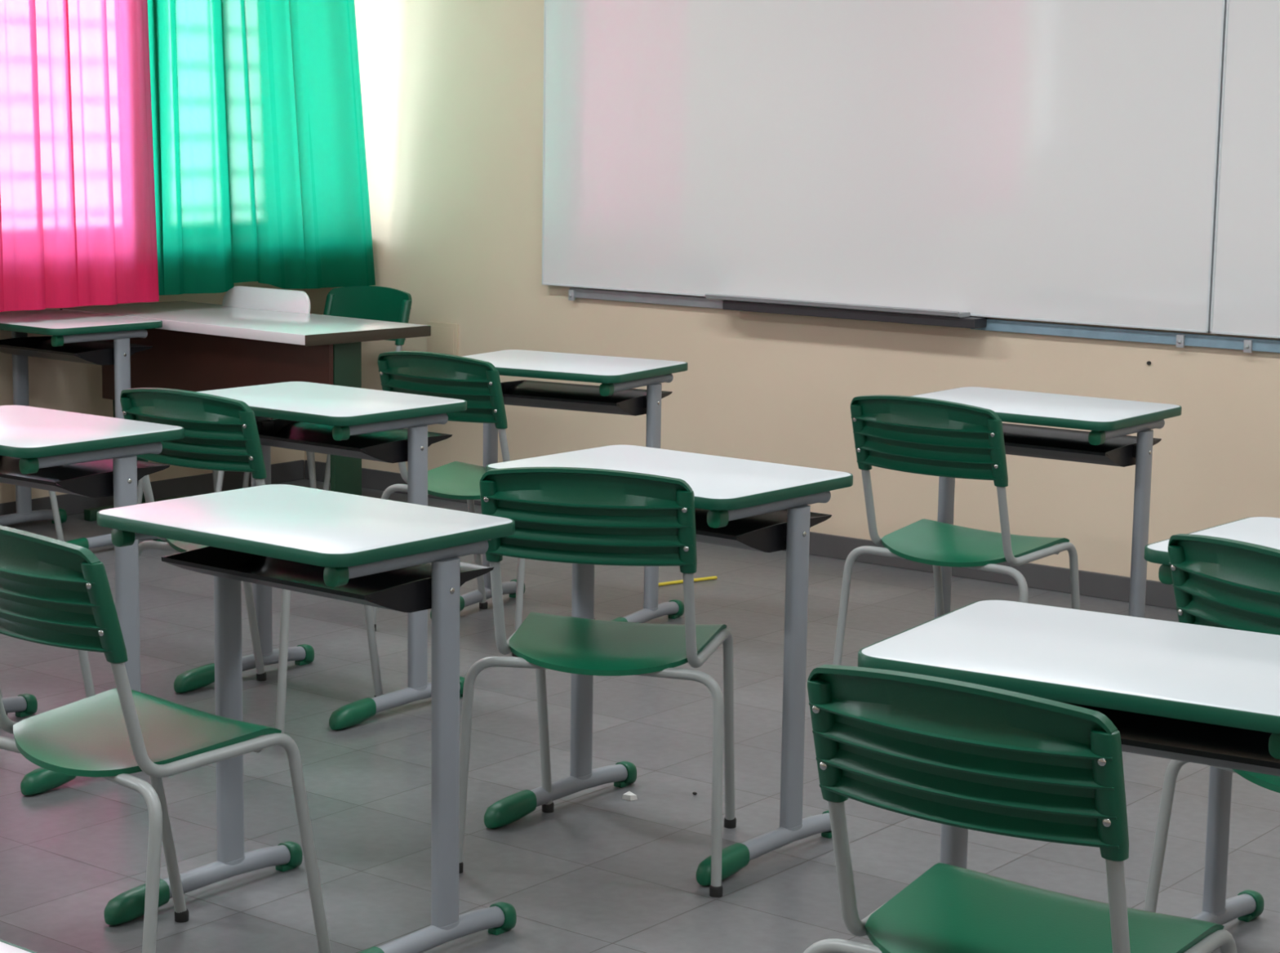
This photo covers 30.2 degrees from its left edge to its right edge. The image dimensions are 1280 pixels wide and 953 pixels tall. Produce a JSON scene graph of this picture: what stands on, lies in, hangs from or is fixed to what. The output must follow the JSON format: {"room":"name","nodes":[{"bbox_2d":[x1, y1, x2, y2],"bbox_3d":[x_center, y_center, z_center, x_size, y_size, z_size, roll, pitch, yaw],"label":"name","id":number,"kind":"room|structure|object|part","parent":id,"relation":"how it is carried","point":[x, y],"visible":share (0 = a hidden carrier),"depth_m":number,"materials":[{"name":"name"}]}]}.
{"room":"classroom","nodes":[
{"label":"classroom","id":0,"kind":"room"},
{"bbox_2d":[0,281,304,503],"bbox_3d":[-4.166,-0.984,5.844,0.160,3.000,9.020,8,11,37],"label":"wall","id":1,"kind":"structure","parent":0,"point":[53,384],"depth_m":8.57,"materials":[{"name":"beige paint"}]},
{"bbox_2d":[0,459,304,515],"bbox_3d":[-4.061,0.458,6.087,0.012,0.078,8.808,8,11,37],"label":"baseboard","id":2,"kind":"structure","parent":1,"relation":"attached to","point":[200,484],"depth_m":9.01,"materials":[{"name":"grey tile"}]},
{"bbox_3d":[-1.924,-2.236,8.019,0.476,0.022,2.450,8,11,37],"label":"curtain rod","id":3,"kind":"object","parent":1,"relation":"attached to","visible":0},
{"bbox_2d":[0,0,159,311],"bbox_3d":[-1.917,-1.365,7.806,0.058,1.617,0.812,8,11,37],"label":"curtain","id":4,"kind":"object","parent":3,"relation":"hanging from","point":[77,212],"visible":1,"depth_m":7.89,"materials":[{"name":"pink fabric"}]},
{"bbox_2d":[146,0,375,295],"bbox_3d":[-1.376,-1.467,8.522,0.074,1.615,1.200,8,11,37],"label":"curtain","id":5,"kind":"object","parent":3,"relation":"hanging from","point":[260,162],"visible":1,"depth_m":8.54,"materials":[{"name":"green fabric"}]},
{"bbox_2d":[0,478,1279,952],"bbox_3d":[-0.614,1.002,3.457,9.150,0.100,9.220,8,11,37],"label":"floor","id":6,"kind":"structure","parent":0,"point":[602,871],"depth_m":5.05,"materials":[{"name":"tile"}]},
{"bbox_2d":[0,938,37,952],"bbox_3d":[-0.551,0.820,1.816,0.629,0.760,0.470,8,11,37],"label":"school desk","id":7,"kind":"object","parent":6,"relation":"on","point":[5,946],"visible":1,"depth_m":2.02,"materials":[{"name":"white laminate"}]},
{"bbox_2d":[0,649,95,715],"bbox_3d":[-1.558,0.231,5.359,0.545,0.822,0.533,8,12,41],"label":"chair","id":8,"kind":"object","parent":6,"relation":"on","point":[83,655],"visible":0.04,"depth_m":5.42,"materials":[{"name":"green plastic"}]},
{"bbox_2d":[48,490,64,541],"bbox_3d":[-2.218,-0.140,7.714,0.545,0.822,0.533,8,11,37],"label":"chair","id":9,"kind":"object","parent":6,"relation":"on","point":[52,494],"visible":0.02,"depth_m":7.81,"materials":[{"name":"green plastic"}]},
{"bbox_2d":[0,309,166,549],"bbox_3d":[-1.982,-0.157,8.054,0.629,0.760,0.470,8,11,38],"label":"school desk","id":10,"kind":"object","parent":6,"relation":"on","point":[77,336],"visible":0.7,"depth_m":7.93,"materials":[{"name":"white plastic"}]},
{"bbox_3d":[-2.159,-0.194,8.275,0.029,0.656,0.058,8,11,38],"label":"leg","id":11,"kind":"part","parent":10,"relation":"part of","materials":[{"name":"grey paint"}]},
{"bbox_2d":[0,336,153,364],"bbox_3d":[-1.948,-0.427,8.051,0.532,0.054,0.328,8,11,38],"label":"tray","id":12,"kind":"object","parent":10,"relation":"on","point":[97,352],"depth_m":7.99,"materials":[{"name":"black plastic"}]},
{"bbox_3d":[-1.728,-0.135,7.929,0.029,0.656,0.058,8,11,38],"label":"leg","id":13,"kind":"part","parent":10,"relation":"part of","materials":[{"name":"grey paint"}]},
{"bbox_2d":[0,404,184,795],"bbox_3d":[-1.400,0.259,5.393,0.629,0.760,0.470,7,11,37],"label":"school desk","id":14,"kind":"object","parent":6,"relation":"on","point":[69,452],"visible":0.66,"depth_m":5.25,"materials":[{"name":"white laminate"}]},
{"bbox_2d":[0,455,169,497],"bbox_3d":[-1.367,-0.011,5.391,0.532,0.054,0.328,7,11,37],"label":"tray","id":15,"kind":"object","parent":14,"relation":"on","point":[96,478],"depth_m":5.29,"materials":[{"name":"black plastic"}]},
{"bbox_3d":[-1.141,0.281,5.276,0.029,0.656,0.058,7,11,37],"label":"leg","id":16,"kind":"part","parent":14,"relation":"part of","materials":[{"name":"grey paint"}]},
{"bbox_2d":[0,524,331,952],"bbox_3d":[-0.848,0.455,3.961,0.545,0.822,0.533,8,11,40],"label":"chair","id":17,"kind":"object","parent":6,"relation":"on","point":[54,592],"visible":1,"depth_m":3.80,"materials":[{"name":"green plastic"}]},
{"bbox_3d":[-0.983,0.167,3.751,0.406,0.191,0.102,8,11,40],"label":"backrest","id":18,"kind":"part","parent":17,"relation":"part of","materials":[{"name":"green plastic"}]},
{"bbox_3d":[-0.948,0.662,3.878,0.539,0.414,0.096,8,11,40],"label":"leg","id":19,"kind":"part","parent":17,"relation":"part of","materials":[{"name":"grey metal"}]},
{"bbox_3d":[-0.846,0.433,3.959,0.406,0.053,0.332,8,11,40],"label":"seat","id":20,"kind":"part","parent":17,"relation":"part of","materials":[{"name":"green plastic"}]},
{"bbox_2d":[137,285,315,503],"bbox_3d":[-1.476,-0.234,8.359,0.545,0.834,0.486,8,11,37],"label":"chair","id":21,"kind":"object","parent":6,"relation":"on","point":[251,297],"visible":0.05,"depth_m":8.44,"materials":[{"name":"white plastic"}]},
{"bbox_3d":[-1.372,-0.056,8.524,0.539,0.414,0.096,8,11,37],"label":"leg","id":22,"kind":"part","parent":21,"relation":"part of","materials":[{"name":"grey metal"}]},
{"bbox_3d":[-1.336,-0.580,8.481,0.445,0.185,0.046,8,11,37],"label":"backrest","id":23,"kind":"part","parent":21,"relation":"part of","materials":[{"name":"white plastic"}]},
{"bbox_2d":[59,301,431,520],"bbox_3d":[-1.384,-0.175,8.229,1.324,0.760,0.546,8,11,40],"label":"table","id":24,"kind":"object","parent":6,"relation":"on","point":[198,346],"visible":0.56,"depth_m":8.00,"materials":[{"name":"white laminate"}]},
{"bbox_3d":[-1.468,-0.361,8.127,1.225,0.295,0.018,8,11,40],"label":"modesty panel","id":25,"kind":"part","parent":24,"relation":"part of","materials":[{"name":"brown wood"}]},
{"bbox_2d":[120,387,383,733],"bbox_3d":[-0.954,0.173,5.795,0.545,0.822,0.533,6,10,33],"label":"chair","id":26,"kind":"object","parent":6,"relation":"on","point":[221,433],"visible":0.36,"depth_m":5.55,"materials":[{"name":"green plastic"}]},
{"bbox_3d":[-0.952,0.150,5.794,0.406,0.053,0.332,6,10,33],"label":"seat","id":27,"kind":"part","parent":26,"relation":"part of","materials":[{"name":"green plastic"}]},
{"bbox_3d":[-1.067,-0.113,5.569,0.406,0.191,0.102,6,10,33],"label":"backrest","id":28,"kind":"part","parent":26,"relation":"part of","materials":[{"name":"green plastic"}]},
{"bbox_3d":[-1.038,0.381,5.701,0.539,0.414,0.096,6,10,33],"label":"leg","id":29,"kind":"part","parent":26,"relation":"part of","materials":[{"name":"grey metal"}]},
{"bbox_2d":[97,484,516,952],"bbox_3d":[-0.596,0.445,4.256,0.629,0.760,0.470,8,11,38],"label":"school desk","id":30,"kind":"object","parent":6,"relation":"on","point":[395,555],"visible":0.99,"depth_m":4.16,"materials":[{"name":"white laminate"}]},
{"bbox_3d":[-0.776,0.409,4.474,0.029,0.656,0.058,8,11,38],"label":"leg","id":31,"kind":"part","parent":30,"relation":"part of","materials":[{"name":"grey paint"}]},
{"bbox_2d":[160,546,494,612],"bbox_3d":[-0.562,0.175,4.254,0.532,0.054,0.328,8,11,38],"label":"tray","id":32,"kind":"object","parent":30,"relation":"on","point":[412,588],"depth_m":4.24,"materials":[{"name":"black plastic"}]},
{"bbox_3d":[-0.339,0.467,4.136,0.029,0.656,0.058,8,11,38],"label":"leg","id":33,"kind":"part","parent":30,"relation":"part of","materials":[{"name":"grey paint"}]},
{"bbox_2d":[173,381,466,729],"bbox_3d":[-0.806,0.179,5.970,0.629,0.760,0.470,8,11,37],"label":"school desk","id":34,"kind":"object","parent":6,"relation":"on","point":[366,424],"visible":0.67,"depth_m":5.86,"materials":[{"name":"white laminate"}]},
{"bbox_3d":[-0.988,0.143,6.187,0.029,0.656,0.058,8,11,37],"label":"leg","id":35,"kind":"part","parent":34,"relation":"part of","materials":[{"name":"grey paint"}]},
{"bbox_2d":[256,418,452,462],"bbox_3d":[-0.773,-0.090,5.968,0.532,0.054,0.328,8,11,37],"label":"tray","id":36,"kind":"object","parent":34,"relation":"on","point":[394,446],"depth_m":5.95,"materials":[{"name":"black plastic"}]},
{"bbox_3d":[-0.549,0.201,5.850,0.029,0.656,0.058,8,11,37],"label":"leg","id":37,"kind":"part","parent":34,"relation":"part of","materials":[{"name":"grey paint"}]},
{"bbox_2d":[242,285,412,490],"bbox_3d":[-1.140,-0.275,8.699,0.545,0.822,0.533,7,11,36],"label":"chair","id":38,"kind":"object","parent":6,"relation":"on","point":[365,302],"visible":0.27,"depth_m":8.82,"materials":[{"name":"green plastic"}]},
{"bbox_3d":[-1.055,-0.101,8.848,0.539,0.414,0.096,7,11,36],"label":"leg","id":39,"kind":"part","parent":38,"relation":"part of","materials":[{"name":"grey metal"}]},
{"bbox_3d":[-1.008,-0.611,8.824,0.406,0.191,0.102,7,11,36],"label":"backrest","id":40,"kind":"part","parent":38,"relation":"part of","materials":[{"name":"green plastic"}]},
{"bbox_2d":[372,351,595,656],"bbox_3d":[-0.441,0.038,6.725,0.545,0.822,0.533,7,10,33],"label":"chair","id":41,"kind":"object","parent":6,"relation":"on","point":[477,382],"visible":0.61,"depth_m":6.48,"materials":[{"name":"green plastic"}]},
{"bbox_3d":[-0.557,-0.248,6.501,0.406,0.191,0.102,7,10,33],"label":"backrest","id":42,"kind":"part","parent":41,"relation":"part of","materials":[{"name":"green plastic"}]},
{"bbox_3d":[-0.528,0.246,6.632,0.539,0.414,0.096,7,10,33],"label":"leg","id":43,"kind":"part","parent":41,"relation":"part of","materials":[{"name":"grey metal"}]},
{"bbox_3d":[-0.440,0.015,6.723,0.406,0.053,0.332,7,10,33],"label":"seat","id":44,"kind":"part","parent":41,"relation":"part of","materials":[{"name":"green plastic"}]},
{"bbox_2d":[430,349,687,622],"bbox_3d":[-0.237,0.043,6.911,0.629,0.760,0.470,6,10,29],"label":"school desk","id":45,"kind":"object","parent":6,"relation":"on","point":[617,375],"visible":0.7,"depth_m":6.84,"materials":[{"name":"white laminate"}]},
{"bbox_3d":[-0.449,0.012,7.099,0.029,0.656,0.058,6,10,29],"label":"leg","id":46,"kind":"part","parent":45,"relation":"part of","materials":[{"name":"grey paint"}]},
{"bbox_2d":[500,379,671,415],"bbox_3d":[-0.209,-0.227,6.912,0.532,0.054,0.328,6,10,29],"label":"tray","id":47,"kind":"object","parent":45,"relation":"on","point":[525,393],"depth_m":6.90,"materials":[{"name":"black plastic"}]},
{"bbox_3d":[0.036,0.060,6.830,0.029,0.656,0.058,6,10,29],"label":"leg","id":48,"kind":"part","parent":45,"relation":"part of","materials":[{"name":"grey paint"}]},
{"bbox_2d":[458,466,736,897],"bbox_3d":[-0.057,0.354,4.701,0.545,0.822,0.533,3,9,13],"label":"chair","id":49,"kind":"object","parent":6,"relation":"on","point":[561,514],"visible":0.96,"depth_m":4.50,"materials":[{"name":"green plastic"}]},
{"bbox_3d":[-0.103,0.073,4.446,0.406,0.191,0.102,3,9,13],"label":"backrest","id":50,"kind":"part","parent":49,"relation":"part of","materials":[{"name":"green plastic"}]},
{"bbox_3d":[-0.095,0.566,4.587,0.539,0.414,0.096,3,9,13],"label":"leg","id":51,"kind":"part","parent":49,"relation":"part of","materials":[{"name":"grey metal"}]},
{"bbox_3d":[-0.056,0.331,4.700,0.406,0.053,0.332,3,9,13],"label":"seat","id":52,"kind":"part","parent":49,"relation":"part of","materials":[{"name":"green plastic"}]},
{"bbox_2d":[622,791,637,800],"bbox_3d":[-0.022,0.694,5.149,0.026,0.015,0.022,9,12,44],"label":"paper scrap","id":53,"kind":"object","parent":6,"relation":"on","point":[628,795],"visible":1,"depth_m":5.14,"materials":[{"name":"white paper"}]},
{"bbox_2d":[484,444,853,885],"bbox_3d":[0.054,0.361,4.866,0.629,0.760,0.470,8,11,38],"label":"school desk","id":54,"kind":"object","parent":6,"relation":"on","point":[762,506],"visible":0.8,"depth_m":4.76,"materials":[{"name":"white laminate"}]},
{"bbox_3d":[-0.123,0.325,5.085,0.029,0.656,0.058,8,11,38],"label":"leg","id":55,"kind":"part","parent":54,"relation":"part of","materials":[{"name":"grey paint"}]},
{"bbox_2d":[694,507,831,552],"bbox_3d":[0.089,0.092,4.863,0.532,0.054,0.328,8,11,38],"label":"tray","id":56,"kind":"object","parent":54,"relation":"on","point":[772,531],"depth_m":4.69,"materials":[{"name":"black plastic"}]},
{"bbox_3d":[0.310,0.384,4.742,0.029,0.656,0.058,8,11,38],"label":"leg","id":57,"kind":"part","parent":54,"relation":"part of","materials":[{"name":"grey paint"}]},
{"bbox_2d":[658,575,717,586],"bbox_3d":[0.144,0.333,7.529,0.241,0.011,0.014,-5,11,-34],"label":"pencil","id":58,"kind":"object","parent":6,"relation":"on","point":[714,577],"visible":0.85,"depth_m":7.52,"materials":[{"name":"wood"}]},
{"bbox_2d":[832,395,1079,665],"bbox_3d":[0.804,0.191,5.844,0.545,0.822,0.533,8,11,38],"label":"chair","id":59,"kind":"object","parent":6,"relation":"on","point":[919,435],"visible":0.94,"depth_m":5.68,"materials":[{"name":"green plastic"}]},
{"bbox_3d":[0.673,-0.097,5.630,0.406,0.191,0.102,8,11,38],"label":"backrest","id":60,"kind":"part","parent":59,"relation":"part of","materials":[{"name":"green plastic"}]},
{"bbox_3d":[0.708,0.398,5.758,0.539,0.414,0.096,8,11,38],"label":"leg","id":61,"kind":"part","parent":59,"relation":"part of","materials":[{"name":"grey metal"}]},
{"bbox_3d":[0.806,0.169,5.842,0.406,0.053,0.332,8,11,38],"label":"seat","id":62,"kind":"part","parent":59,"relation":"part of","materials":[{"name":"green plastic"}]},
{"bbox_2d":[803,664,1236,952],"bbox_3d":[0.499,0.615,3.051,0.545,0.822,0.533,7,11,35],"label":"chair","id":63,"kind":"object","parent":6,"relation":"on","point":[946,751],"visible":1,"depth_m":2.86,"materials":[{"name":"green plastic"}]},
{"bbox_3d":[0.408,0.823,2.961,0.539,0.414,0.096,7,11,35],"label":"leg","id":64,"kind":"part","parent":63,"relation":"part of","materials":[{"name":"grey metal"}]},
{"bbox_3d":[0.377,0.328,2.831,0.406,0.191,0.102,7,11,35],"label":"backrest","id":65,"kind":"part","parent":63,"relation":"part of","materials":[{"name":"green plastic"}]},
{"bbox_3d":[0.500,0.592,3.050,0.406,0.053,0.332,7,11,35],"label":"seat","id":66,"kind":"part","parent":63,"relation":"part of","materials":[{"name":"green plastic"}]},
{"bbox_2d":[911,386,1182,617],"bbox_3d":[0.997,0.189,6.082,0.629,0.760,0.470,7,11,36],"label":"school desk","id":67,"kind":"object","parent":6,"relation":"on","point":[1109,420],"visible":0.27,"depth_m":5.95,"materials":[{"name":"white laminate"}]},
{"bbox_3d":[0.810,0.153,6.294,0.029,0.656,0.058,7,11,36],"label":"leg","id":68,"kind":"part","parent":67,"relation":"part of","materials":[{"name":"grey paint"}]},
{"bbox_2d":[1002,422,1161,466],"bbox_3d":[1.030,-0.081,6.080,0.532,0.054,0.328,7,11,36],"label":"tray","id":69,"kind":"object","parent":67,"relation":"on","point":[1062,444],"depth_m":6.04,"materials":[{"name":"black plastic"}]},
{"bbox_3d":[1.257,0.210,5.968,0.029,0.656,0.058,7,11,36],"label":"leg","id":70,"kind":"part","parent":67,"relation":"part of","materials":[{"name":"grey paint"}]},
{"bbox_2d":[857,600,1279,868],"bbox_3d":[0.663,0.614,3.277,0.629,0.760,0.470,6,10,31],"label":"school desk","id":71,"kind":"object","parent":6,"relation":"on","point":[1201,694],"visible":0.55,"depth_m":3.19,"materials":[{"name":"white laminate"}]},
{"bbox_3d":[0.459,0.581,3.472,0.029,0.656,0.058,6,10,31],"label":"leg","id":72,"kind":"part","parent":71,"relation":"part of","materials":[{"name":"grey paint"}]},
{"bbox_2d":[1059,701,1279,776],"bbox_3d":[0.693,0.344,3.277,0.532,0.054,0.328,6,10,31],"label":"tray","id":73,"kind":"object","parent":71,"relation":"on","point":[1202,743],"depth_m":3.26,"materials":[{"name":"black plastic"}]},
{"bbox_2d":[1143,533,1279,912],"bbox_3d":[1.163,0.493,3.908,0.533,0.822,0.545,-5,10,-32],"label":"chair","id":74,"kind":"object","parent":6,"relation":"on","point":[1221,582],"visible":0.56,"depth_m":3.82,"materials":[{"name":"green plastic"}]},
{"bbox_3d":[1.034,0.694,3.857,0.096,0.414,0.539,-5,10,-32],"label":"leg","id":75,"kind":"part","parent":74,"relation":"part of","materials":[{"name":"grey metal"}]},
{"bbox_3d":[0.986,0.197,3.745,0.102,0.191,0.406,-5,10,-32],"label":"backrest","id":76,"kind":"part","parent":74,"relation":"part of","materials":[{"name":"green plastic"}]},
{"bbox_3d":[1.165,0.471,3.905,0.332,0.053,0.406,-5,10,-32],"label":"seat","id":77,"kind":"part","parent":74,"relation":"part of","materials":[{"name":"green plastic"}]},
{"bbox_2d":[1143,516,1279,924],"bbox_3d":[1.224,0.504,4.045,0.629,0.760,0.470,8,11,39],"label":"school desk","id":78,"kind":"object","parent":6,"relation":"on","point":[1248,904],"visible":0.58,"depth_m":4.27,"materials":[{"name":"white plastic"}]},
{"bbox_3d":[1.050,0.467,4.268,0.029,0.656,0.058,8,11,39],"label":"leg","id":79,"kind":"part","parent":78,"relation":"part of","materials":[{"name":"grey paint"}]},
{"bbox_2d":[303,0,1279,581],"bbox_3d":[2.176,-1.027,6.735,9.150,3.000,0.180,8,11,37],"label":"wall","id":80,"kind":"structure","parent":0,"point":[452,91],"depth_m":8.24,"materials":[{"name":"beige paint"}]},
{"bbox_2d":[427,321,458,355],"bbox_3d":[-0.748,-0.517,8.987,0.152,0.132,0.012,8,11,37],"label":"wall plate","id":81,"kind":"object","parent":80,"relation":"attached to","point":[444,337],"visible":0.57,"depth_m":8.97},
{"bbox_2d":[304,459,1177,608],"bbox_3d":[2.100,0.428,6.878,8.738,0.078,0.012,8,11,37],"label":"baseboard","id":82,"kind":"structure","parent":80,"relation":"attached to","point":[1091,584],"depth_m":7.61,"materials":[{"name":"grey tile"}]},
{"bbox_2d":[542,0,1226,333],"bbox_3d":[0.685,-1.164,7.747,2.592,1.216,0.038,8,11,37],"label":"whiteboard","id":83,"kind":"object","parent":80,"relation":"attached to","point":[1057,161],"visible":0.91,"depth_m":7.63,"materials":[{"name":"white plastic"}]},
{"bbox_2d":[705,293,986,328],"bbox_3d":[0.660,-0.548,7.792,1.040,0.052,0.098,8,11,37],"label":"marker tray","id":84,"kind":"object","parent":83,"relation":"attached to","point":[740,303],"visible":1,"depth_m":7.73,"materials":[{"name":"metal"}]},
{"bbox_2d":[568,287,1279,352],"bbox_3d":[1.720,-0.398,7.043,5.010,0.045,0.036,8,11,37],"label":"wall rail","id":85,"kind":"object","parent":80,"relation":"attached to","point":[1246,344],"visible":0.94,"depth_m":7.34,"materials":[{"name":"grey metal"}]},
{"bbox_3d":[0.405,-0.579,8.065,1.660,0.035,0.019,8,11,37],"label":"rail","id":86,"kind":"part","parent":85,"relation":"part of","materials":[{"name":"grey metal"}]},
{"bbox_3d":[2.380,-0.313,6.547,3.350,0.036,0.019,8,11,37],"label":"rail","id":87,"kind":"part","parent":85,"relation":"part of","materials":[{"name":"silver metal"}]},
{"bbox_2d":[1209,0,1279,337],"bbox_3d":[2.727,-0.893,6.177,2.576,1.216,0.038,8,11,37],"label":"whiteboard","id":88,"kind":"object","parent":80,"relation":"attached to","point":[1246,292],"visible":1,"depth_m":6.91,"materials":[{"name":"white plastic"}]}
]}

